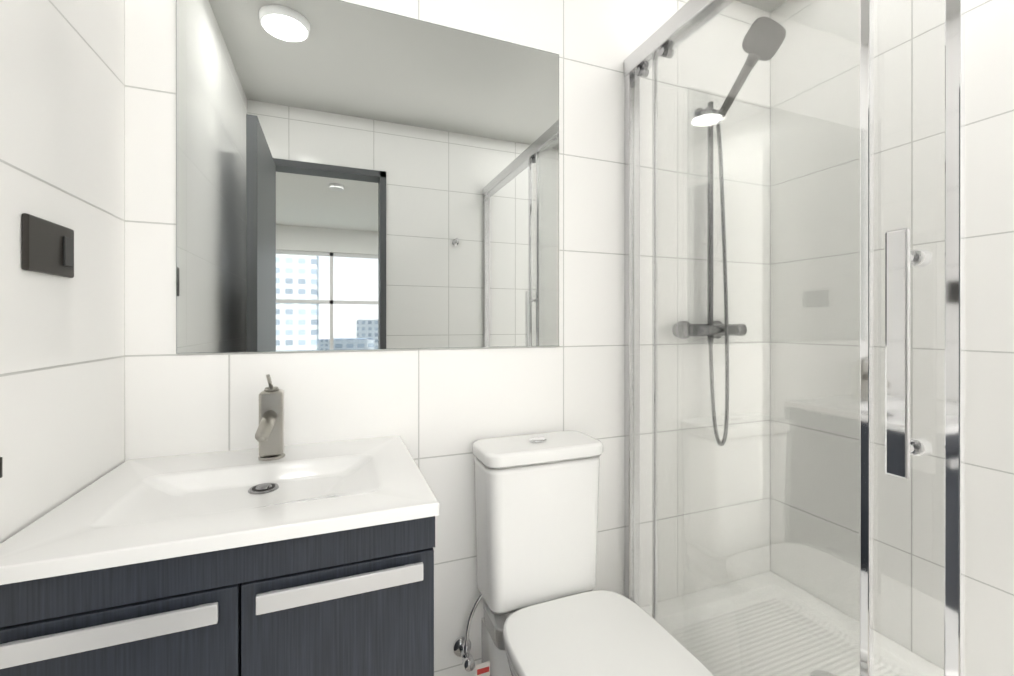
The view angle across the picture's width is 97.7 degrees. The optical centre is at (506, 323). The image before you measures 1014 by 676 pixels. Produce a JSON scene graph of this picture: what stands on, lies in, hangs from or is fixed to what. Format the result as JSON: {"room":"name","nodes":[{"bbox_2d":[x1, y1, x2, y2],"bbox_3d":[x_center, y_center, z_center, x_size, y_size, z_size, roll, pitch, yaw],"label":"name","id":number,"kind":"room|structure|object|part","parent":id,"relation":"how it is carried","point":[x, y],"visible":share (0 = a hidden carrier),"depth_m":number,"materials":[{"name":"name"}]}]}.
{"room":"bathroom","nodes":[
{"label":"bathroom","id":0,"kind":"room"},
{"bbox_2d":[0,0,124,543],"bbox_3d":[-0.623,-0.022,0.267,0.100,2.350,1.500,0,0,-21],"label":"wall","id":1,"kind":"structure","parent":0,"point":[62,163],"depth_m":0.76,"materials":[{"name":"tile"}]},
{"bbox_2d":[0,457,2,477],"bbox_3d":[-0.660,0.189,0.556,0.039,0.038,0.036,0,0,-21],"label":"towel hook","id":2,"kind":"object","parent":1,"relation":"attached to","point":[1,467],"visible":1,"depth_m":0.56,"materials":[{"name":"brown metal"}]},
{"bbox_2d":[22,213,73,277],"bbox_3d":[-0.738,-0.122,0.718,0.012,0.085,0.128,0,0,-21],"label":"switch plate","id":3,"kind":"object","parent":1,"relation":"attached to","point":[47,247],"visible":0.98,"depth_m":0.70,"materials":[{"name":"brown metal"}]},
{"bbox_2d":[125,0,769,675],"bbox_3d":[0.065,-0.023,1.394,2.200,2.350,0.100,0,0,-21],"label":"wall","id":4,"kind":"structure","parent":0,"point":[439,410],"depth_m":1.37,"materials":[{"name":"tile"}]},
{"bbox_2d":[176,0,558,353],"bbox_3d":[-0.299,-0.382,1.195,0.986,0.902,0.004,0,0,-21],"label":"mirror","id":5,"kind":"object","parent":4,"relation":"attached to","point":[350,176],"visible":1,"depth_m":1.16,"materials":[{"name":"grey mirror"}]},
{"bbox_2d":[453,593,489,675],"bbox_3d":[-0.094,0.846,1.226,0.089,0.202,0.098,0,0,-21],"label":"pipe","id":6,"kind":"object","parent":4,"relation":"attached to","point":[461,646],"visible":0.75,"depth_m":1.22,"materials":[{"name":"silver metal"}]},
{"bbox_2d":[673,17,785,445],"bbox_3d":[0.730,-0.266,1.464,0.290,1.374,0.248,0,0,-21],"label":"shower","id":7,"kind":"object","parent":4,"relation":"attached to","point":[709,224],"depth_m":1.51,"materials":[{"name":"silver metal"}]},
{"bbox_2d":[737,0,785,12],"bbox_3d":[0.355,-1.248,0.647,2.200,0.100,1.700,0,0,-21],"label":"ceiling","id":8,"kind":"structure","parent":0,"point":[762,1],"depth_m":1.66,"materials":[{"name":"grey paint"}]},
{"bbox_2d":[770,0,1013,675],"bbox_3d":[1.334,-0.023,1.029,0.100,2.350,1.500,0,0,-21],"label":"wall","id":9,"kind":"structure","parent":0,"point":[989,377],"depth_m":1.28,"materials":[{"name":"tile"}]},
{"bbox_3d":[0.355,1.202,0.649,2.200,0.100,1.700,0,0,-21],"label":"floor","id":10,"kind":"structure","parent":0,"visible":0},
{"bbox_2d":[0,436,438,675],"bbox_3d":[-0.479,0.727,0.867,0.596,0.850,0.486,0,0,-21],"label":"bathroom vanity","id":11,"kind":"object","parent":10,"relation":"on","point":[313,559],"visible":1,"depth_m":0.68,"materials":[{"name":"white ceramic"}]},
{"bbox_3d":[-0.531,0.414,0.597,0.246,0.028,0.020,0,0,-21],"label":"handle","id":12,"kind":"part","parent":11,"relation":"part of","materials":[{"name":"silver metal"}]},
{"bbox_3d":[-0.538,0.639,0.615,0.290,0.497,0.018,0,0,-21],"label":"door","id":13,"kind":"part","parent":11,"relation":"part of","materials":[{"name":"grey wood"}]},
{"bbox_3d":[-0.402,0.356,0.668,0.588,0.061,0.020,0,0,-21],"label":"rail","id":14,"kind":"part","parent":11,"relation":"part of","materials":[{"name":"grey wood"}]},
{"bbox_2d":[0,436,438,584],"bbox_3d":[-0.479,0.319,0.868,0.596,0.034,0.484,0,0,-21],"label":"basin","id":15,"kind":"object","parent":11,"relation":"in","point":[155,514],"depth_m":0.73,"materials":[{"name":"white ceramic"}]},
{"bbox_2d":[255,374,284,460],"bbox_3d":[-0.514,0.204,0.957,0.054,0.193,0.148,0,0,-21],"label":"faucet","id":16,"kind":"object","parent":11,"relation":"on","point":[269,436],"visible":1,"depth_m":0.98,"materials":[{"name":"silver metal"}]},
{"bbox_3d":[-0.508,0.214,0.940,0.031,0.050,0.112,0,0,-21],"label":"spout","id":17,"kind":"part","parent":16,"relation":"part of","materials":[{"name":"silver metal"}]},
{"bbox_3d":[-0.523,0.130,0.980,0.032,0.043,0.078,0,0,-21],"label":"lever","id":18,"kind":"part","parent":16,"relation":"part of","materials":[{"name":"silver metal"}]},
{"bbox_3d":[-0.264,0.639,0.721,0.290,0.497,0.018,0,0,-21],"label":"door","id":19,"kind":"part","parent":11,"relation":"part of","materials":[{"name":"grey wood"}]},
{"bbox_3d":[-0.257,0.414,0.703,0.246,0.028,0.020,0,0,-21],"label":"handle","id":20,"kind":"part","parent":11,"relation":"part of","materials":[{"name":"silver metal"}]},
{"bbox_2d":[472,431,713,675],"bbox_3d":[0.194,0.737,1.001,0.375,0.830,0.719,0,0,-21],"label":"toilet","id":21,"kind":"object","parent":10,"relation":"on","point":[548,611],"visible":1,"depth_m":1.14,"materials":[{"name":"white ceramic"}]},
{"bbox_3d":[0.228,0.752,0.917,0.367,0.016,0.530,0,0,-21],"label":"seat","id":22,"kind":"part","parent":21,"relation":"part of","materials":[{"name":"white ceramic"}]},
{"bbox_3d":[0.085,0.556,1.247,0.336,0.382,0.164,0,0,-21],"label":"tank","id":23,"kind":"part","parent":21,"relation":"part of","materials":[{"name":"white ceramic"}]},
{"bbox_3d":[0.086,0.347,1.243,0.350,0.035,0.174,0,0,-21],"label":"tank lid","id":24,"kind":"part","parent":21,"relation":"part of","materials":[{"name":"white ceramic"}]},
{"bbox_3d":[0.229,0.731,0.916,0.373,0.023,0.536,0,0,-21],"label":"lid","id":25,"kind":"part","parent":21,"relation":"part of","materials":[{"name":"white plastic"}]},
{"bbox_2d":[642,571,943,675],"bbox_3d":[0.968,1.052,0.887,0.684,0.200,1.498,0,0,-21],"label":"shower tray","id":26,"kind":"object","parent":10,"relation":"on","point":[887,655],"depth_m":1.39,"materials":[{"name":"white ceramic"}]},
{"bbox_2d":[623,0,964,675],"bbox_3d":[0.677,0.042,0.773,0.072,1.819,1.498,0,0,-21],"label":"shower enclosure","id":27,"kind":"object","parent":26,"relation":"on","point":[689,18],"visible":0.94,"depth_m":0.94,"materials":[{"name":"clear glass"}]},
{"bbox_3d":[0.679,0.042,0.774,0.052,1.819,1.498,0,0,-21],"label":"frame","id":28,"kind":"part","parent":27,"relation":"part of","materials":[{"name":"silver metal"}]},
{"bbox_3d":[0.684,0.050,0.755,0.072,0.415,0.034,0,0,-21],"label":"shower door handle","id":29,"kind":"part","parent":27,"relation":"part of","materials":[{"name":"silver metal"}]}
]}

